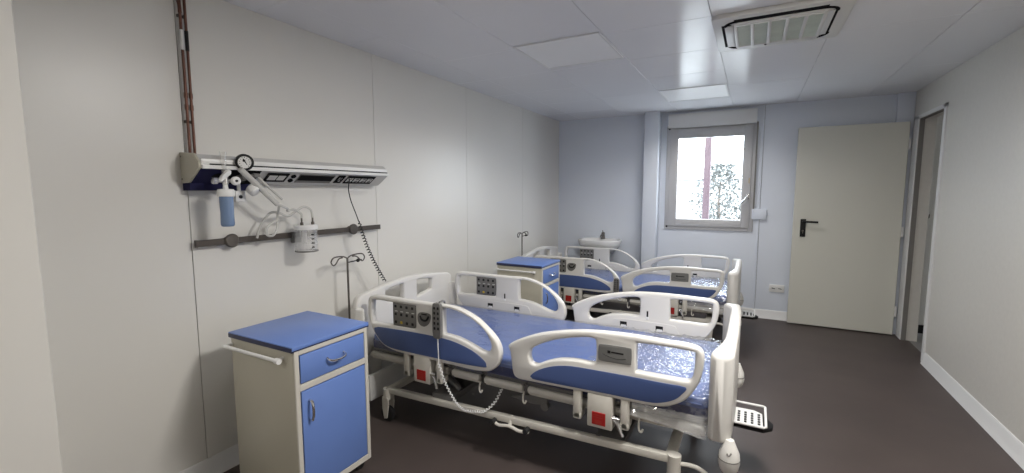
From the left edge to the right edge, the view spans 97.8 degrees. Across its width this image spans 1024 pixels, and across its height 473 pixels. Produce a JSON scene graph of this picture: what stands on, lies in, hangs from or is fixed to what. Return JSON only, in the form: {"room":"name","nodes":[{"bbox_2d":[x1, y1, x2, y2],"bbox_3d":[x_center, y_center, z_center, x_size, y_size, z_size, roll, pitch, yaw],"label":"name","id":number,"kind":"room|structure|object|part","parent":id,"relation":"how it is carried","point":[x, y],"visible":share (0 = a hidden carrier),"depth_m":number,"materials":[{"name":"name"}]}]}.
{"room":"hospital room","nodes":[
{"label":"hospital room","id":0,"kind":"room"},
{"bbox_2d":[0,0,62,472],"bbox_3d":[-2.178,0.194,0.586,0.400,2.402,2.125,3,7,28],"label":"wall","id":1,"kind":"structure","parent":0,"point":[29,433],"depth_m":1.38,"materials":[{"name":"white paint"}]},
{"bbox_2d":[12,0,558,472],"bbox_3d":[-1.126,-0.064,3.030,0.080,2.422,7.450,3,7,28],"label":"wall","id":2,"kind":"structure","parent":0,"point":[140,318],"depth_m":2.22,"materials":[{"name":"grey paint"}]},
{"bbox_2d":[176,0,191,152],"bbox_3d":[-1.684,-0.743,1.808,0.031,0.789,0.648,3,7,28],"label":"copper pipe","id":3,"kind":"object","parent":2,"relation":"attached to","point":[178,2],"visible":0.95,"depth_m":2.08,"materials":[{"name":"brown metal"}]},
{"bbox_2d":[182,0,195,152],"bbox_3d":[-1.524,-0.772,2.103,0.031,0.789,0.016,3,7,28],"label":"copper pipe","id":4,"kind":"object","parent":2,"relation":"attached to","point":[184,16],"visible":0.89,"depth_m":2.10,"materials":[{"name":"brown metal"}]},
{"bbox_2d":[179,444,238,472],"bbox_3d":[-0.587,1.002,4.025,0.028,0.100,5.265,3,7,28],"label":"baseboard","id":5,"kind":"structure","parent":2,"relation":"attached to","point":[227,459],"depth_m":2.31,"materials":[{"name":"white plastic"}]},
{"bbox_2d":[179,152,388,190],"bbox_3d":[-1.204,-0.356,2.593,0.168,0.179,1.207,3,7,28],"label":"bedhead unit","id":6,"kind":"object","parent":2,"relation":"attached to","point":[197,170],"visible":0.79,"depth_m":2.40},
{"bbox_3d":[-1.421,-0.280,2.207,0.158,0.105,0.294,3,7,28],"label":"gas panel","id":7,"kind":"part","parent":6,"relation":"part of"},
{"bbox_2d":[211,151,240,226],"bbox_3d":[-1.370,-0.226,2.132,0.096,0.355,0.111,3,7,28],"label":"oxygen flowmeter","id":8,"kind":"object","parent":6,"relation":"attached to","point":[226,199],"visible":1,"depth_m":2.11,"materials":[{"name":"blue plastic"}]},
{"bbox_3d":[-1.359,-0.287,2.110,0.026,0.057,0.059,3,7,28],"label":"outlet spout","id":9,"kind":"part","parent":8,"relation":"part of","materials":[{"name":"white plastic"}]},
{"bbox_2d":[219,196,234,226],"bbox_3d":[-1.363,-0.122,2.138,0.059,0.148,0.059,3,7,28],"label":"water bottle","id":10,"kind":"object","parent":8,"relation":"on","point":[226,203],"depth_m":2.12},
{"bbox_3d":[-1.324,-0.267,2.142,0.028,0.041,0.042,5,7,39],"label":"control knob","id":11,"kind":"part","parent":8,"relation":"part of","materials":[{"name":"white plastic"}]},
{"bbox_3d":[-1.363,-0.301,2.253,0.100,0.072,0.153,3,7,28],"label":"outlet panel","id":12,"kind":"part","parent":6,"relation":"part of","materials":[{"name":"black"}]},
{"bbox_2d":[233,154,282,205],"bbox_3d":[-1.299,-0.283,2.279,0.114,0.261,0.238,3,7,28],"label":"vacuum regulator","id":13,"kind":"object","parent":6,"relation":"attached to","point":[244,162],"visible":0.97,"depth_m":2.22,"materials":[{"name":"white plastic"}]},
{"bbox_3d":[-1.301,-0.238,2.248,0.066,0.067,0.062,0,6,-3],"label":"adjusting knob","id":14,"kind":"part","parent":13,"relation":"part of","materials":[{"name":"white plastic"}]},
{"bbox_2d":[256,204,313,237],"bbox_3d":[-1.232,-0.093,2.466,0.118,0.188,0.318,3,7,28],"label":"hose","id":15,"kind":"object","parent":13,"relation":"attached to","point":[277,212],"visible":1,"depth_m":2.41,"materials":[{"name":"plastic"}]},
{"bbox_3d":[-1.273,-0.318,2.413,0.063,0.045,0.125,3,7,28],"label":"socket plate","id":16,"kind":"part","parent":6,"relation":"part of","materials":[{"name":"black"}]},
{"bbox_3d":[-1.143,-0.387,2.564,0.036,0.047,1.191,3,7,28],"label":"light rail","id":17,"kind":"part","parent":6,"relation":"part of","materials":[{"name":"white plastic"}]},
{"bbox_3d":[-1.073,-0.355,2.781,0.063,0.045,0.055,3,7,28],"label":"socket plate","id":18,"kind":"part","parent":6,"relation":"part of","materials":[{"name":"black"}]},
{"bbox_2d":[343,176,375,183],"bbox_3d":[-0.997,-0.369,2.924,0.065,0.047,0.230,3,7,28],"label":"switch plate","id":19,"kind":"object","parent":6,"relation":"attached to","point":[353,179],"depth_m":2.92,"materials":[{"name":"black"}]},
{"bbox_2d":[348,176,385,280],"bbox_3d":[-0.937,-0.035,2.907,0.040,0.703,0.261,5,7,39],"label":"coiled cable","id":20,"kind":"object","parent":6,"relation":"hanging from","point":[348,176],"visible":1,"depth_m":2.88,"materials":[{"name":"black plastic"}]},
{"bbox_2d":[194,224,380,247],"bbox_3d":[-1.242,-0.018,2.679,0.053,0.072,1.213,3,7,28],"label":"rail","id":21,"kind":"object","parent":2,"relation":"attached to","point":[231,240],"visible":1,"depth_m":2.45,"materials":[{"name":"silver metal"}]},
{"bbox_2d":[290,218,318,252],"bbox_3d":[-1.202,-0.012,2.591,0.155,0.197,0.128,3,7,28],"label":"jar","id":22,"kind":"object","parent":21,"relation":"attached to","point":[296,236],"visible":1,"depth_m":2.57,"materials":[{"name":"white plastic"}]},
{"bbox_3d":[-1.191,-0.051,2.581,0.128,0.035,0.128,3,7,28],"label":"lid","id":23,"kind":"part","parent":22,"relation":"part of","materials":[{"name":"white plastic"}]},
{"bbox_2d":[223,0,1023,120],"bbox_3d":[0.530,-1.201,1.983,3.919,0.092,7.590,3,7,28],"label":"ceiling","id":24,"kind":"structure","parent":0,"point":[883,47],"depth_m":2.91,"materials":[{"name":"paint"}]},
{"bbox_2d":[513,32,623,68],"bbox_3d":[0.403,-1.264,3.071,0.585,0.007,0.585,3,7,28],"label":"recessed light","id":25,"kind":"object","parent":24,"relation":"in","point":[590,47],"visible":1,"depth_m":3.02,"materials":[{"name":"white plastic"}]},
{"bbox_2d":[659,84,728,101],"bbox_3d":[1.786,-1.396,4.363,0.585,0.007,0.585,3,7,28],"label":"recessed light","id":26,"kind":"object","parent":24,"relation":"in","point":[720,90],"visible":1,"depth_m":4.35,"materials":[{"name":"white plastic"}]},
{"bbox_2d":[711,0,856,51],"bbox_3d":[1.524,-1.196,2.564,0.650,0.042,0.650,3,7,28],"label":"air conditioner","id":27,"kind":"object","parent":24,"relation":"attached to","point":[804,20],"visible":1,"depth_m":2.47,"materials":[{"name":"white plastic"}]},
{"bbox_2d":[733,9,828,47],"bbox_3d":[1.526,-1.183,2.570,0.438,0.012,0.428,3,7,28],"label":"grille","id":28,"kind":"object","parent":27,"relation":"attached to","point":[812,24],"depth_m":2.54,"materials":[{"name":"white plastic"}]},
{"bbox_2d":[223,297,1023,472],"bbox_3d":[1.143,1.297,1.978,5.235,0.080,7.720,3,7,28],"label":"floor","id":29,"kind":"structure","parent":0,"point":[836,400],"depth_m":2.76,"materials":[{"name":"brown plastic"}]},
{"bbox_2d":[222,311,370,472],"bbox_3d":[-1.041,0.840,2.230,0.504,0.784,0.474,3,7,28],"label":"bedside cabinet","id":30,"kind":"object","parent":29,"relation":"on","point":[301,380],"visible":1,"depth_m":2.10,"materials":[{"name":"beige metal"}]},
{"bbox_3d":[-0.894,0.780,1.999,0.033,0.107,0.012,3,7,28],"label":"handle","id":31,"kind":"part","parent":30,"relation":"part of","materials":[{"name":"silver metal"}]},
{"bbox_3d":[-0.844,0.569,2.116,0.012,0.127,0.363,3,7,28],"label":"drawer","id":32,"kind":"part","parent":30,"relation":"part of","materials":[{"name":"blue plastic"}]},
{"bbox_3d":[-0.845,0.832,2.143,0.010,0.707,0.415,3,7,28],"label":"frame","id":33,"kind":"part","parent":30,"relation":"part of","materials":[{"name":"beige paint"}]},
{"bbox_3d":[-0.844,0.910,2.151,0.012,0.482,0.363,3,7,28],"label":"door","id":34,"kind":"part","parent":30,"relation":"part of","materials":[{"name":"blue laminate"}]},
{"bbox_3d":[-0.825,0.569,2.111,0.036,0.027,0.107,3,7,28],"label":"handle","id":35,"kind":"part","parent":30,"relation":"part of","materials":[{"name":"silver metal"}]},
{"bbox_2d":[495,256,559,310],"bbox_3d":[0.169,0.627,4.327,0.504,0.784,0.474,3,7,28],"label":"base cabinet","id":36,"kind":"object","parent":29,"relation":"on","point":[545,271],"visible":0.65,"depth_m":4.15,"materials":[{"name":"beige metal"}]},
{"bbox_3d":[0.365,0.619,4.241,0.010,0.707,0.415,3,7,28],"label":"frame","id":37,"kind":"part","parent":36,"relation":"part of","materials":[{"name":"beige paint"}]},
{"bbox_3d":[0.366,0.356,4.214,0.012,0.127,0.363,3,7,28],"label":"drawer","id":38,"kind":"part","parent":36,"relation":"part of","materials":[{"name":"blue laminate"}]},
{"bbox_3d":[0.366,0.697,4.248,0.012,0.482,0.363,3,7,28],"label":"door","id":39,"kind":"part","parent":36,"relation":"part of","materials":[{"name":"blue laminate"}]},
{"bbox_2d":[350,271,772,472],"bbox_3d":[0.243,0.756,2.754,2.382,0.843,1.044,3,7,28],"label":"hospital bed","id":40,"kind":"object","parent":29,"relation":"on","point":[403,324],"visible":0.88,"depth_m":2.38,"materials":[{"name":"beige plastic"}]},
{"bbox_2d":[330,253,364,318],"bbox_3d":[-1.027,0.490,2.853,0.057,0.754,0.273,3,7,28],"label":"pole","id":41,"kind":"object","parent":40,"relation":"attached to","point":[352,255],"visible":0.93,"depth_m":2.84,"materials":[{"name":"silver metal"}]},
{"bbox_3d":[-0.755,0.514,3.270,0.048,0.463,1.044,3,7,28],"label":"headboard","id":42,"kind":"part","parent":40,"relation":"part of","materials":[{"name":"beige plastic"}]},
{"bbox_3d":[-0.630,0.467,2.669,0.178,0.141,0.048,3,7,28],"label":"control panel","id":43,"kind":"part","parent":40,"relation":"part of","materials":[{"name":"black plastic"}]},
{"bbox_3d":[-0.514,0.776,2.652,0.288,0.169,0.071,3,7,28],"label":"rail mount","id":44,"kind":"part","parent":40,"relation":"part of","materials":[{"name":"beige paint"}]},
{"bbox_3d":[-0.495,0.631,2.587,0.817,0.129,0.005,3,7,28],"label":"inset panel","id":45,"kind":"part","parent":40,"relation":"part of","materials":[{"name":"blue plastic"}]},
{"bbox_3d":[-0.449,0.836,2.595,0.070,0.088,0.031,5,8,41],"label":"release lever","id":46,"kind":"part","parent":40,"relation":"part of","materials":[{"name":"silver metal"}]},
{"bbox_3d":[-0.473,0.548,2.593,0.954,0.341,0.045,3,7,28],"label":"rail","id":47,"kind":"part","parent":40,"relation":"part of","materials":[{"name":"beige plastic"}]},
{"bbox_3d":[-0.397,0.852,2.733,0.221,0.165,0.040,3,7,28],"label":"lift arm","id":48,"kind":"part","parent":40,"relation":"part of","materials":[{"name":"grey metal"}]},
{"bbox_2d":[432,300,502,413],"bbox_3d":[-0.249,0.671,2.485,0.403,0.608,0.090,2,6,24],"label":"handset","id":49,"kind":"object","parent":40,"relation":"hanging from","point":[437,315],"visible":1,"depth_m":2.50,"materials":[{"name":"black plastic"}]},
{"bbox_3d":[-0.241,0.777,2.470,0.383,0.400,0.061,1,6,13],"label":"cord","id":50,"kind":"part","parent":49,"relation":"part of","materials":[{"name":"white plastic"}]},
{"bbox_3d":[-0.191,0.385,3.479,0.178,0.141,0.048,3,7,28],"label":"control panel","id":51,"kind":"part","parent":40,"relation":"part of","materials":[{"name":"black plastic"}]},
{"bbox_3d":[-0.049,0.563,3.394,0.457,0.121,0.006,3,7,28],"label":"plate","id":52,"kind":"part","parent":40,"relation":"part of","materials":[{"name":"beige plastic"}]},
{"bbox_3d":[-0.034,0.466,3.403,0.954,0.341,0.045,3,7,28],"label":"rail","id":53,"kind":"part","parent":40,"relation":"part of","materials":[{"name":"beige plastic"}]},
{"bbox_3d":[0.183,0.961,2.809,1.780,0.125,0.951,3,7,28],"label":"frame","id":54,"kind":"part","parent":40,"relation":"part of","materials":[{"name":"beige paint"}]},
{"bbox_2d":[373,303,721,420],"bbox_3d":[0.178,0.692,2.780,1.996,0.191,0.948,3,7,28],"label":"mattress","id":55,"kind":"object","parent":40,"relation":"on","point":[509,327],"visible":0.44,"depth_m":2.58,"materials":[{"name":"blue fabric"}]},
{"bbox_3d":[0.431,0.826,2.145,0.274,0.169,0.071,3,7,28],"label":"rail mount","id":56,"kind":"part","parent":40,"relation":"part of","materials":[{"name":"beige paint"}]},
{"bbox_3d":[0.402,0.597,2.123,0.939,0.322,0.045,3,7,28],"label":"rail","id":57,"kind":"part","parent":40,"relation":"part of","materials":[{"name":"beige plastic"}]},
{"bbox_3d":[0.421,0.685,2.096,0.745,0.114,0.005,3,7,28],"label":"inset panel","id":58,"kind":"part","parent":40,"relation":"part of","materials":[{"name":"blue plastic"}]},
{"bbox_3d":[0.495,0.886,2.089,0.070,0.088,0.031,5,8,41],"label":"release lever","id":59,"kind":"part","parent":40,"relation":"part of","materials":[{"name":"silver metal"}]},
{"bbox_3d":[0.857,0.611,2.908,0.457,0.121,0.006,3,7,28],"label":"plate","id":60,"kind":"part","parent":40,"relation":"part of","materials":[{"name":"beige plastic"}]},
{"bbox_3d":[0.841,0.515,2.934,0.939,0.322,0.045,3,7,28],"label":"rail","id":61,"kind":"part","parent":40,"relation":"part of","materials":[{"name":"beige plastic"}]},
{"bbox_3d":[1.099,0.617,2.276,0.100,0.430,0.980,3,7,28],"label":"footboard","id":62,"kind":"part","parent":40,"relation":"part of","materials":[{"name":"beige plastic"}]},
{"bbox_2d":[733,400,772,432],"bbox_3d":[1.188,0.924,2.316,0.289,0.054,0.233,3,7,28],"label":"tray","id":63,"kind":"object","parent":40,"relation":"on","point":[748,419],"depth_m":2.25,"materials":[{"name":"white plastic"}]},
{"bbox_2d":[521,246,757,341],"bbox_3d":[1.342,0.568,4.880,2.382,0.788,1.044,3,7,28],"label":"hospital bed","id":64,"kind":"object","parent":29,"relation":"on","point":[572,276],"visible":0.73,"depth_m":4.56,"materials":[{"name":"white plastic"}]},
{"bbox_2d":[517,231,527,255],"bbox_3d":[0.128,0.323,5.054,0.057,0.754,0.273,3,7,28],"label":"pole","id":65,"kind":"object","parent":64,"relation":"attached to","point":[522,235],"visible":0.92,"depth_m":5.04,"materials":[{"name":"silver metal"}]},
{"bbox_3d":[0.344,0.354,5.399,0.048,0.463,1.044,3,7,28],"label":"headboard","id":66,"kind":"part","parent":64,"relation":"part of","materials":[{"name":"beige plastic"}]},
{"bbox_3d":[0.502,0.308,4.780,0.178,0.141,0.048,3,7,28],"label":"control panel","id":67,"kind":"part","parent":64,"relation":"part of","materials":[{"name":"black plastic"}]},
{"bbox_3d":[0.618,0.618,4.763,0.288,0.169,0.071,3,7,28],"label":"rail mount","id":68,"kind":"part","parent":64,"relation":"part of","materials":[{"name":"beige paint"}]},
{"bbox_3d":[0.659,0.389,4.704,0.954,0.341,0.045,3,7,28],"label":"rail","id":69,"kind":"part","parent":64,"relation":"part of","materials":[{"name":"beige plastic"}]},
{"bbox_3d":[0.636,0.472,4.699,0.817,0.129,0.005,3,7,28],"label":"inset panel","id":70,"kind":"part","parent":64,"relation":"part of","materials":[{"name":"blue plastic"}]},
{"bbox_3d":[0.941,0.226,5.591,0.178,0.141,0.048,3,7,28],"label":"control panel","id":71,"kind":"part","parent":64,"relation":"part of","materials":[{"name":"black plastic"}]},
{"bbox_3d":[1.082,0.404,5.505,0.457,0.121,0.006,3,7,28],"label":"plate","id":72,"kind":"part","parent":64,"relation":"part of","materials":[{"name":"beige plastic"}]},
{"bbox_3d":[1.098,0.307,5.514,0.954,0.341,0.045,3,7,28],"label":"rail","id":73,"kind":"part","parent":64,"relation":"part of","materials":[{"name":"beige plastic"}]},
{"bbox_2d":[613,278,621,300],"bbox_3d":[1.065,0.526,4.477,0.090,0.232,0.067,-6,8,-44],"label":"handset","id":74,"kind":"object","parent":64,"relation":"hanging from","point":[616,280],"visible":0.87,"depth_m":4.45,"materials":[{"name":"black plastic"}]},
{"bbox_3d":[1.242,0.677,4.808,1.700,0.103,0.056,3,7,28],"label":"frame","id":75,"kind":"part","parent":64,"relation":"part of","materials":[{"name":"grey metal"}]},
{"bbox_3d":[1.283,0.746,4.932,1.780,0.125,0.951,3,7,28],"label":"frame","id":76,"kind":"part","parent":64,"relation":"part of","materials":[{"name":"beige paint"}]},
{"bbox_2d":[561,268,726,306],"bbox_3d":[1.277,0.531,4.908,1.996,0.192,0.949,3,7,28],"label":"mattress","id":77,"kind":"object","parent":64,"relation":"on","point":[721,297],"visible":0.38,"depth_m":4.79,"materials":[{"name":"blue fabric"}]},
{"bbox_3d":[1.501,0.436,4.252,0.939,0.322,0.045,3,7,28],"label":"rail","id":78,"kind":"part","parent":64,"relation":"part of","materials":[{"name":"beige plastic"}]},
{"bbox_3d":[1.521,0.524,4.225,0.745,0.114,0.005,3,7,28],"label":"inset panel","id":79,"kind":"part","parent":64,"relation":"part of","materials":[{"name":"blue plastic"}]},
{"bbox_3d":[1.530,0.666,4.274,0.274,0.169,0.071,3,7,28],"label":"rail mount","id":80,"kind":"part","parent":64,"relation":"part of","materials":[{"name":"beige paint"}]},
{"bbox_3d":[1.940,0.354,5.062,0.939,0.322,0.045,3,7,28],"label":"rail","id":81,"kind":"part","parent":64,"relation":"part of","materials":[{"name":"beige plastic"}]},
{"bbox_3d":[1.956,0.451,5.036,0.457,0.121,0.006,3,7,28],"label":"plate","id":82,"kind":"part","parent":64,"relation":"part of","materials":[{"name":"beige plastic"}]},
{"bbox_3d":[2.199,0.456,4.404,0.100,0.430,0.980,3,7,28],"label":"footboard","id":83,"kind":"part","parent":64,"relation":"part of","materials":[{"name":"beige plastic"}]},
{"bbox_2d":[741,308,757,319],"bbox_3d":[2.287,0.764,4.445,0.289,0.054,0.233,3,7,28],"label":"tray","id":84,"kind":"object","parent":64,"relation":"on","point":[744,314],"depth_m":4.36,"materials":[{"name":"white plastic"}]},
{"bbox_2d":[677,148,742,219],"bbox_3d":[8.475,-2.277,20.869,13.400,3.430,5.400,3,7,28],"label":"sky","id":85,"kind":"structure","parent":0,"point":[691,163],"depth_m":18.84,"materials":[{"name":"white"}]},
{"bbox_2d":[558,94,896,311],"bbox_3d":[2.333,-0.293,5.369,3.779,2.402,0.090,3,7,28],"label":"wall","id":86,"kind":"structure","parent":0,"point":[601,160],"depth_m":5.45,"materials":[{"name":"grey paint"}]},
{"bbox_2d":[578,230,621,252],"bbox_3d":[1.132,0.134,5.777,0.550,0.418,0.413,3,7,28],"label":"washbasin","id":87,"kind":"object","parent":86,"relation":"attached to","point":[602,242],"visible":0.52,"depth_m":5.64,"materials":[{"name":"white ceramic"}]},
{"bbox_2d":[578,237,621,252],"bbox_3d":[1.131,0.130,5.775,0.550,0.191,0.410,3,7,28],"label":"basin","id":88,"kind":"object","parent":87,"relation":"in","point":[602,242],"depth_m":5.63,"materials":[{"name":"white ceramic"}]},
{"bbox_2d":[600,230,604,238],"bbox_3d":[1.180,-0.026,5.851,0.055,0.116,0.143,3,7,28],"label":"tap","id":89,"kind":"object","parent":87,"relation":"on","point":[602,235],"depth_m":5.87,"materials":[{"name":"grey metal"}]},
{"bbox_2d":[641,111,661,268],"bbox_3d":[1.721,-0.311,5.550,0.170,2.402,0.170,3,7,28],"label":"trim","id":90,"kind":"structure","parent":86,"relation":"attached to","point":[653,120],"depth_m":5.45,"materials":[{"name":"white paint"}]},
{"bbox_2d":[664,108,766,231],"bbox_3d":[2.376,-0.757,5.233,1.100,1.377,0.146,3,7,28],"label":"window","id":91,"kind":"structure","parent":86,"relation":"in","point":[738,122],"depth_m":5.17,"materials":[{"name":"plastic"}]},
{"bbox_2d":[752,105,764,307],"bbox_3d":[2.793,-0.313,5.059,0.021,2.302,0.012,3,7,28],"label":"trim","id":92,"kind":"structure","parent":86,"relation":"attached to","point":[763,118],"depth_m":5.04,"materials":[{"name":"white paint"}]},
{"bbox_2d":[741,307,786,320],"bbox_3d":[2.280,0.856,5.447,3.719,0.100,0.028,3,7,28],"label":"baseboard","id":93,"kind":"structure","parent":86,"relation":"attached to","point":[761,313],"depth_m":5.09,"materials":[{"name":"white plastic"}]},
{"bbox_2d":[769,284,783,292],"bbox_3d":[2.986,0.587,5.043,0.150,0.085,0.018,3,7,28],"label":"wall outlet","id":94,"kind":"object","parent":86,"relation":"attached to","point":[772,288],"visible":1,"depth_m":5.04,"materials":[{"name":"white plastic"}]},
{"bbox_2d":[892,92,916,333],"bbox_3d":[3.850,-0.205,4.473,0.134,2.402,0.055,3,7,28],"label":"trim","id":95,"kind":"structure","parent":86,"relation":"attached to","point":[906,102],"depth_m":4.37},
{"bbox_2d":[918,115,942,324],"bbox_3d":[4.106,-0.066,3.090,1.396,2.402,2.720,3,7,28],"label":"wall","id":96,"kind":"structure","parent":0,"point":[940,118],"depth_m":4.47,"materials":[{"name":"grey paint"}]},
{"bbox_2d":[918,325,923,333],"bbox_3d":[4.692,0.976,4.305,1.215,0.085,0.020,3,7,28],"label":"baseboard","id":97,"kind":"structure","parent":96,"relation":"attached to","point":[920,327],"depth_m":4.57,"materials":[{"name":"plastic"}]},
{"bbox_2d":[906,26,1023,443],"bbox_3d":[2.245,0.122,1.245,0.120,2.402,7.490,3,7,28],"label":"wall","id":98,"kind":"structure","parent":0,"point":[975,328],"depth_m":2.96,"materials":[{"name":"white paint"}]},
{"bbox_2d":[787,121,911,334],"bbox_3d":[3.429,-0.077,4.586,0.928,2.103,0.099,3,7,28],"label":"door","id":99,"kind":"structure","parent":98,"relation":"in","point":[847,229],"depth_m":4.59,"materials":[{"name":"beige wood"}]},
{"bbox_3d":[3.139,-0.087,4.722,0.154,0.190,0.063,3,7,28],"label":"handle","id":100,"kind":"part","parent":99,"relation":"part of","materials":[{"name":"black plastic"}]},
{"bbox_2d":[895,102,948,360],"bbox_3d":[3.691,-0.035,4.029,0.046,2.155,0.825,3,7,28],"label":"door frame","id":101,"kind":"structure","parent":98,"relation":"attached to","point":[919,121],"depth_m":4.23,"materials":[{"name":"grey plastic"}]},
{"bbox_2d":[920,352,1023,469],"bbox_3d":[1.936,1.310,0.942,0.028,0.100,6.455,3,7,28],"label":"baseboard","id":102,"kind":"structure","parent":98,"relation":"attached to","point":[1012,446],"depth_m":2.83,"materials":[{"name":"white plastic"}]},
{"label":"outside","id":103,"kind":"structure","parent":0,"visible":0},
{"bbox_3d":[7.636,-0.022,16.351,26.000,0.150,24.110,3,7,28],"label":"ground","id":104,"kind":"structure","parent":103,"visible":0},
{"bbox_2d":[702,137,711,218],"bbox_3d":[3.029,-1.004,6.935,0.290,3.700,0.300,3,7,28],"label":"steel post","id":105,"kind":"object","parent":104,"relation":"on","point":[708,141],"visible":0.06,"depth_m":6.90,"materials":[{"name":"pink metal"}]},
{"bbox_2d":[689,163,741,219],"bbox_3d":[4.286,-0.451,9.269,1.207,2.132,1.248,3,7,28],"label":"tree","id":106,"kind":"object","parent":104,"relation":"on","point":[716,167],"visible":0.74,"depth_m":9.10,"materials":[{"name":"green plant"}]}
]}

